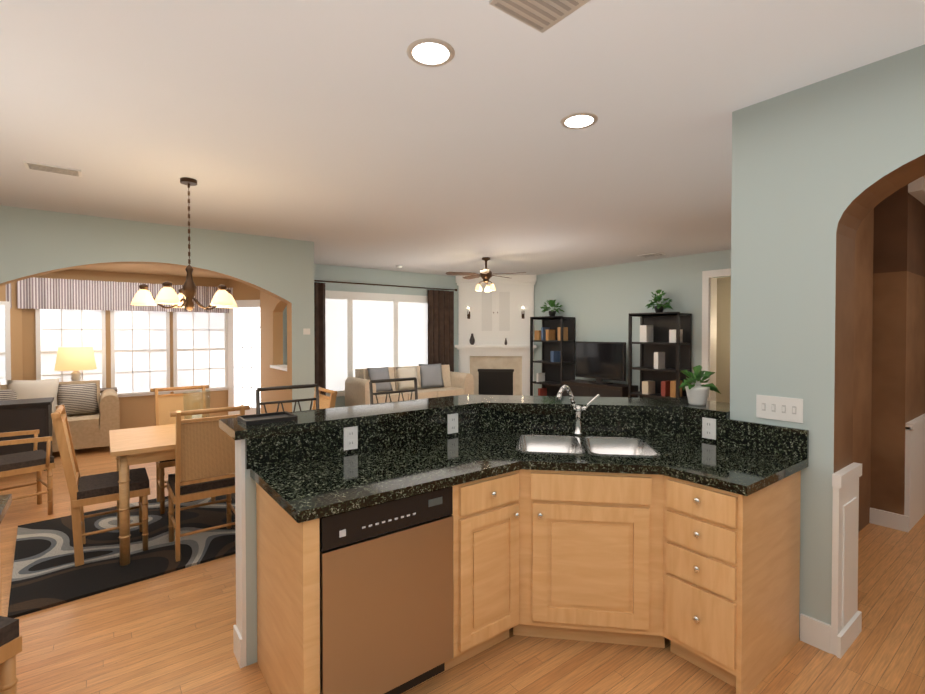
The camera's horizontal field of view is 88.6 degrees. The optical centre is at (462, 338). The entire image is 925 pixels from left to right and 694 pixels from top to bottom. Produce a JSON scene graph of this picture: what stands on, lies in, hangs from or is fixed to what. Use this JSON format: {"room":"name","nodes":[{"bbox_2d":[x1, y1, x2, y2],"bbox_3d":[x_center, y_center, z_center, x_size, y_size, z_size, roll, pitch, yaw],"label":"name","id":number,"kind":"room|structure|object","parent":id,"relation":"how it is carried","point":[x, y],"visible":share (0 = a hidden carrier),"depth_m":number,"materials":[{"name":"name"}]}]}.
{"room":"kitchen","nodes":[
{"label":"kitchen","id":0,"kind":"room"},
{"bbox_2d":[0,281,22,379],"bbox_3d":[-6.656,0.222,5.949,0.120,2.450,1.689,1,1,33],"label":"wall","id":1,"kind":"structure","parent":0,"point":[16,343],"depth_m":6.56,"materials":[{"name":"brown paint"}]},
{"bbox_2d":[0,300,260,414],"bbox_3d":[-5.083,0.392,7.053,4.035,2.080,0.674,-1,1,-37],"label":"sunroom window","id":2,"kind":"structure","parent":1,"relation":"in","point":[217,351],"depth_m":7.60,"materials":[{"name":"white glass"}]},
{"bbox_2d":[22,269,228,428],"bbox_3d":[-5.164,0.200,7.538,2.750,2.450,0.200,-1,1,-37],"label":"wall","id":3,"kind":"structure","parent":0,"point":[137,411],"depth_m":7.38,"materials":[{"name":"brown paint"}]},
{"bbox_2d":[6,277,232,312],"bbox_3d":[-5.508,-0.644,6.732,4.220,0.440,0.606,-1,1,-37],"label":"valance","id":4,"kind":"object","parent":3,"relation":"attached to","point":[49,293],"visible":0.73,"depth_m":7.04,"materials":[{"name":"white fabric"}]},
{"bbox_2d":[70,264,229,278],"bbox_3d":[-4.941,-1.056,6.152,4.950,0.100,2.850,-1,1,-37],"label":"ceiling","id":5,"kind":"structure","parent":0,"point":[156,269],"depth_m":7.06,"materials":[{"name":"brown paint"}]},
{"bbox_2d":[0,205,314,411],"bbox_3d":[-4.578,0.097,4.529,6.350,2.740,0.200,-1,1,-37],"label":"wall","id":6,"kind":"structure","parent":0,"point":[34,242],"depth_m":5.41,"materials":[{"name":"grey paint"}]},
{"bbox_2d":[229,279,259,299],"bbox_3d":[-3.651,0.191,8.183,0.800,2.450,0.120,0,1,16],"label":"wall","id":7,"kind":"structure","parent":0,"point":[242,291],"depth_m":8.14,"materials":[{"name":"brown"}]},
{"bbox_2d":[233,439,256,667],"bbox_3d":[-0.469,0.969,2.650,1.467,1.050,0.140,-1,1,-37],"label":"wall","id":8,"kind":"structure","parent":0,"point":[245,637],"depth_m":2.15,"materials":[{"name":"grey paint"}]},
{"bbox_2d":[260,290,286,413],"bbox_3d":[-2.755,0.204,7.262,0.156,2.450,1.950,-1,1,-37],"label":"wall","id":9,"kind":"structure","parent":0,"point":[272,308],"depth_m":7.47,"materials":[{"name":"brown paint"}]},
{"bbox_2d":[270,365,286,370],"bbox_3d":[-2.629,0.431,7.079,0.230,0.040,0.900,-1,1,-37],"label":"sill","id":10,"kind":"structure","parent":9,"relation":"attached to","point":[282,367],"depth_m":7.07,"materials":[{"name":"white wood"}]},
{"bbox_2d":[283,264,457,407],"bbox_3d":[-1.702,0.031,9.219,3.900,2.740,0.200,-1,1,-37],"label":"wall","id":11,"kind":"structure","parent":0,"point":[321,272],"depth_m":9.14,"materials":[{"name":"grey"}]},
{"bbox_2d":[314,283,325,394],"bbox_3d":[-2.640,0.200,8.240,0.560,2.370,0.056,-1,1,-37],"label":"curtain","id":12,"kind":"object","parent":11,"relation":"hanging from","point":[319,288],"depth_m":8.35,"materials":[{"name":"brown fabric"}]},
{"bbox_2d":[325,290,427,396],"bbox_3d":[-1.695,0.084,9.061,2.980,1.920,0.059,-1,1,-37],"label":"living room window","id":13,"kind":"structure","parent":11,"relation":"in","point":[364,330],"depth_m":9.04,"materials":[{"name":"white glass"}]},
{"bbox_2d":[314,280,456,291],"bbox_3d":[-1.645,-1.026,9.029,3.780,0.060,0.139,-1,1,-37],"label":"curtain rod","id":14,"kind":"object","parent":11,"relation":"attached to","point":[314,280],"depth_m":9.06,"materials":[{"name":"brown metal"}]},
{"bbox_2d":[428,290,453,371],"bbox_3d":[-0.465,0.177,9.889,0.660,2.370,0.056,-1,1,-37],"label":"curtain","id":15,"kind":"object","parent":14,"relation":"hanging from","point":[441,327],"depth_m":9.90,"materials":[{"name":"brown fabric"}]},
{"bbox_2d":[0,446,924,693],"bbox_3d":[-0.146,1.522,4.207,13.400,0.100,13.200,-1,1,-37],"label":"floor","id":16,"kind":"structure","parent":0,"point":[170,633],"depth_m":2.29,"materials":[{"name":"brown wood"}]},
{"bbox_2d":[0,494,11,615],"bbox_3d":[-2.278,1.127,1.713,0.875,0.760,0.730,-1,1,-37],"label":"chair","id":17,"kind":"object","parent":16,"relation":"on","point":[5,502],"visible":0.67,"depth_m":2.18,"materials":[{"name":"brown wood"}]},
{"bbox_2d":[0,616,21,693],"bbox_3d":[-1.635,1.202,1.367,0.390,0.620,0.390,0,1,13],"label":"chair","id":18,"kind":"object","parent":16,"relation":"on","point":[10,643],"visible":1,"depth_m":1.48,"materials":[{"name":"brown wood"}]},
{"bbox_2d":[0,397,53,470],"bbox_3d":[-4.908,1.077,5.285,0.520,0.760,0.480,-1,1,-37],"label":"base cabinet","id":19,"kind":"object","parent":16,"relation":"on","point":[25,414],"visible":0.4,"depth_m":5.14,"materials":[{"name":"black wood"}]},
{"bbox_2d":[0,430,54,514],"bbox_3d":[-3.751,0.971,3.911,0.470,1.005,0.517,1,1,38],"label":"armchair","id":20,"kind":"object","parent":16,"relation":"on","point":[36,461],"visible":1,"depth_m":3.94,"materials":[{"name":"brown wood"}]},
{"bbox_2d":[0,378,119,451],"bbox_3d":[-5.470,0.980,5.842,2.000,0.938,0.850,-1,1,-37],"label":"sofa","id":21,"kind":"object","parent":16,"relation":"on","point":[93,416],"visible":0.54,"depth_m":6.03,"materials":[{"name":"beige fabric"}]},
{"bbox_2d":[100,387,117,392],"bbox_3d":[-5.480,1.087,6.727,0.950,0.700,0.370,-1,1,-37],"label":"table","id":22,"kind":"object","parent":16,"relation":"on","point":[113,388],"visible":0.08,"depth_m":6.88,"materials":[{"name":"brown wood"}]},
{"bbox_2d":[54,347,96,380],"bbox_3d":[-5.473,0.426,6.717,0.470,0.620,0.463,-1,1,-37],"label":"table lamp","id":23,"kind":"object","parent":22,"relation":"on","point":[75,360],"visible":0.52,"depth_m":6.56,"materials":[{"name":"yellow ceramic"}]},
{"bbox_2d":[7,493,235,617],"bbox_3d":[-2.033,1.467,3.929,2.450,0.018,1.590,-1,1,-42],"label":"rug","id":24,"kind":"object","parent":16,"relation":"on","point":[46,573],"visible":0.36,"depth_m":3.26,"materials":[{"name":"black fabric"}]},
{"bbox_2d":[51,404,149,566],"bbox_3d":[-2.496,0.961,3.296,0.517,1.005,0.470,-1,1,-37],"label":"chair","id":25,"kind":"object","parent":24,"relation":"on","point":[93,489],"visible":1,"depth_m":3.16,"materials":[{"name":"brown wood"}]},
{"bbox_2d":[109,420,213,565],"bbox_3d":[-2.033,1.084,3.661,1.100,0.755,0.840,-1,1,-37],"label":"dining table","id":26,"kind":"object","parent":24,"relation":"on","point":[135,446],"visible":0.48,"depth_m":3.15,"materials":[{"name":"brown wood"}]},
{"bbox_2d":[183,390,209,422],"bbox_3d":[-2.047,0.556,3.656,0.184,0.300,0.181,-1,1,-37],"label":"vase","id":27,"kind":"object","parent":26,"relation":"on","point":[196,416],"visible":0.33,"depth_m":3.66,"materials":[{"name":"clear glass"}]},
{"bbox_2d":[150,385,214,513],"bbox_3d":[-2.487,0.948,4.242,0.470,1.005,0.517,-1,1,-37],"label":"chair","id":28,"kind":"object","parent":24,"relation":"on","point":[166,405],"visible":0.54,"depth_m":4.32,"materials":[{"name":"brown wood"}]},
{"bbox_2d":[167,405,249,561],"bbox_3d":[-1.812,0.961,3.352,0.470,1.005,0.517,-1,1,-37],"label":"chair","id":29,"kind":"object","parent":24,"relation":"on","point":[205,459],"visible":0.85,"depth_m":3.19,"materials":[{"name":"brown wood"}]},
{"bbox_2d":[256,384,318,413],"bbox_3d":[-1.002,0.899,2.928,0.464,1.183,0.474,-1,1,-37],"label":"bar stool","id":30,"kind":"object","parent":16,"relation":"on","point":[259,403],"visible":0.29,"depth_m":3.08,"materials":[{"name":"grey metal"}]},
{"bbox_2d":[312,387,336,409],"bbox_3d":[-1.419,0.950,4.138,0.517,1.005,0.470,-1,1,-37],"label":"chair","id":31,"kind":"object","parent":16,"relation":"on","point":[325,401],"depth_m":4.20,"materials":[{"name":"brown wood"}]},
{"bbox_2d":[369,377,417,403],"bbox_3d":[-0.381,0.893,3.399,0.464,1.183,0.474,-1,1,-37],"label":"bar stool","id":32,"kind":"object","parent":16,"relation":"on","point":[391,380],"visible":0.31,"depth_m":3.55,"materials":[{"name":"grey metal"}]},
{"bbox_2d":[345,363,473,406],"bbox_3d":[-0.952,0.947,8.904,2.300,0.918,0.830,-1,1,-37],"label":"sofa","id":33,"kind":"object","parent":16,"relation":"on","point":[436,380],"visible":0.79,"depth_m":8.76,"materials":[{"name":"beige fabric"}]},
{"bbox_2d":[219,385,808,693],"bbox_3d":[0.369,0.883,2.468,2.630,1.226,1.820,-1,1,-37],"label":"kitchen island","id":34,"kind":"object","parent":16,"relation":"on","point":[404,546],"depth_m":2.17,"materials":[{"name":"wood"}]},
{"bbox_2d":[237,411,297,425],"bbox_3d":[-0.975,0.395,2.371,0.240,0.020,0.180,-1,1,-37],"label":"tray","id":35,"kind":"object","parent":34,"relation":"on","point":[255,419],"visible":1,"depth_m":2.36,"materials":[{"name":"black"}]},
{"bbox_2d":[320,486,452,693],"bbox_3d":[-0.427,1.061,2.088,0.580,0.842,0.518,-1,1,-37],"label":"dishwasher","id":36,"kind":"object","parent":34,"relation":"in","point":[386,566],"depth_m":1.86,"materials":[{"name":"brown metal"}]},
{"bbox_2d":[516,385,659,456],"bbox_3d":[0.664,0.511,2.611,0.760,0.486,0.760,-1,1,-37],"label":"sink","id":37,"kind":"object","parent":34,"relation":"in","point":[570,427],"depth_m":2.85,"materials":[{"name":"silver metal"}]},
{"bbox_2d":[679,365,720,405],"bbox_3d":[1.432,0.278,2.880,0.273,0.240,0.238,-1,1,-37],"label":"potted plant","id":38,"kind":"object","parent":34,"relation":"on","point":[697,395],"visible":1,"depth_m":2.84,"materials":[{"name":"white"}]},
{"bbox_2d":[530,316,574,395],"bbox_3d":[1.779,0.479,9.417,0.380,1.840,0.840,-1,1,-37],"label":"bookshelf","id":39,"kind":"object","parent":16,"relation":"on","point":[555,335],"visible":0.77,"depth_m":9.46,"materials":[{"name":"black wood"}]},
{"bbox_2d":[540,300,563,315],"bbox_3d":[1.775,-0.613,9.428,0.493,0.340,0.496,-1,1,-37],"label":"potted plant","id":40,"kind":"object","parent":39,"relation":"on","point":[551,303],"visible":0.96,"depth_m":9.35,"materials":[{"name":"green plant"}]},
{"bbox_2d":[562,379,637,397],"bbox_3d":[2.432,1.102,8.503,0.455,0.620,1.300,-1,1,-37],"label":"tv stand","id":41,"kind":"object","parent":16,"relation":"on","point":[583,388],"visible":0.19,"depth_m":8.28,"materials":[{"name":"black wood"}]},
{"bbox_2d":[575,341,625,383],"bbox_3d":[2.472,0.421,8.486,0.160,0.739,1.040,-1,1,-37],"label":"tv","id":42,"kind":"object","parent":41,"relation":"on","point":[599,362],"visible":1,"depth_m":8.41,"materials":[{"name":"black plastic"}]},
{"bbox_2d":[628,312,691,397],"bbox_3d":[3.150,0.504,7.609,0.380,1.840,0.860,-1,1,-37],"label":"bookshelf","id":43,"kind":"object","parent":16,"relation":"on","point":[665,342],"visible":0.75,"depth_m":7.63,"materials":[{"name":"black wood"}]},
{"bbox_2d":[645,289,672,311],"bbox_3d":[3.153,-0.602,7.598,0.434,0.370,0.446,-1,1,-37],"label":"potted plant","id":44,"kind":"object","parent":43,"relation":"on","point":[661,307],"visible":0.98,"depth_m":7.54,"materials":[{"name":"green plant"}]},
{"bbox_2d":[0,0,924,275],"bbox_3d":[0.307,-1.309,3.570,13.400,0.100,11.700,-1,1,-37],"label":"ceiling","id":45,"kind":"structure","parent":0,"point":[344,132],"depth_m":2.65,"materials":[{"name":"white paint"}]},
{"bbox_2d":[23,161,81,176],"bbox_3d":[-2.943,-1.240,3.415,0.313,0.035,0.201,-1,1,-37],"label":"air vent","id":46,"kind":"object","parent":45,"relation":"in","point":[29,165],"depth_m":3.49,"materials":[{"name":"white"}]},
{"bbox_2d":[131,177,237,310],"bbox_3d":[-2.191,-0.742,3.788,0.759,1.040,0.733,-1,1,-37],"label":"chandelier","id":47,"kind":"object","parent":45,"relation":"hanging from","point":[185,298],"visible":1,"depth_m":3.69,"materials":[{"name":"white glass"}]},
{"bbox_2d":[406,38,454,66],"bbox_3d":[-0.134,-1.220,1.996,0.199,0.035,0.204,-1,1,-37],"label":"recessed light","id":48,"kind":"object","parent":45,"relation":"in","point":[427,52],"depth_m":2.04,"materials":[{"name":"white glass"}]},
{"bbox_2d":[446,257,525,291],"bbox_3d":[0.375,-1.048,7.751,1.275,0.540,1.258,-1,1,-37],"label":"ceiling fan","id":49,"kind":"object","parent":45,"relation":"hanging from","point":[485,274],"visible":1,"depth_m":7.64,"materials":[{"name":"brown metal"}]},
{"bbox_2d":[489,0,589,32],"bbox_3d":[0.269,-1.215,1.685,0.285,0.035,0.229,-1,1,-37],"label":"air vent","id":50,"kind":"object","parent":45,"relation":"in","point":[541,16],"depth_m":1.76,"materials":[{"name":"white metal"}]},
{"bbox_2d":[560,113,597,128],"bbox_3d":[0.650,-1.229,2.638,0.203,0.035,0.203,-1,1,-37],"label":"recessed light","id":51,"kind":"object","parent":45,"relation":"in","point":[577,120],"depth_m":2.70,"materials":[{"name":"white glass"}]},
{"bbox_2d":[455,275,536,395],"bbox_3d":[0.707,0.019,10.132,1.926,2.740,0.650,0,1,8],"label":"wall","id":52,"kind":"structure","parent":0,"point":[490,361],"depth_m":10.14,"materials":[{"name":"white paint"}]},
{"bbox_2d":[469,334,474,344],"bbox_3d":[0.208,0.007,10.165,0.120,0.240,0.117,0,1,8],"label":"vase","id":53,"kind":"object","parent":52,"relation":"on","point":[472,340],"depth_m":10.13,"materials":[{"name":"grey"}]},
{"bbox_2d":[534,249,730,397],"bbox_3d":[3.506,0.054,7.646,0.200,2.740,6.300,-1,1,-37],"label":"wall","id":54,"kind":"structure","parent":0,"point":[600,304],"depth_m":8.34,"materials":[{"name":"grey"}]},
{"bbox_2d":[701,268,730,400],"bbox_3d":[4.058,0.204,6.899,0.225,2.460,1.040,-1,1,-37],"label":"trim","id":55,"kind":"structure","parent":54,"relation":"attached to","point":[709,313],"depth_m":7.20,"materials":[{"name":"white wood"}]},
{"bbox_2d":[716,277,730,402],"bbox_3d":[5.076,0.054,7.644,0.100,2.740,3.000,-1,1,-37],"label":"wall","id":56,"kind":"structure","parent":0,"point":[723,335],"depth_m":8.25,"materials":[{"name":"beige paint"}]},
{"bbox_2d":[730,45,924,637],"bbox_3d":[2.859,0.146,1.051,0.300,2.740,4.170,-1,1,-37],"label":"wall","id":57,"kind":"structure","parent":0,"point":[822,169],"depth_m":2.33,"materials":[{"name":"grey"}]},
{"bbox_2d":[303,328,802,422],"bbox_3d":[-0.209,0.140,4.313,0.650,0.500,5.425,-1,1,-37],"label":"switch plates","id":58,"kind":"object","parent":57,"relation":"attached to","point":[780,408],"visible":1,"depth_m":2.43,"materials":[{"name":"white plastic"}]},
{"bbox_2d":[852,208,873,531],"bbox_3d":[2.502,0.115,3.302,1.850,2.740,0.150,-1,1,-37],"label":"wall","id":59,"kind":"structure","parent":0,"point":[864,240],"depth_m":3.66,"materials":[{"name":"brown"}]},
{"bbox_2d":[870,185,924,514],"bbox_3d":[4.255,0.098,4.506,2.400,2.740,0.350,-1,1,-37],"label":"wall","id":60,"kind":"structure","parent":0,"point":[898,366],"depth_m":3.73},
{"bbox_2d":[800,176,924,658],"bbox_3d":[3.484,0.108,3.727,4.570,2.740,0.360,-1,1,-37],"label":"trim","id":61,"kind":"structure","parent":60,"relation":"attached to","point":[838,636],"depth_m":2.34,"materials":[{"name":"white wood"}]}
]}

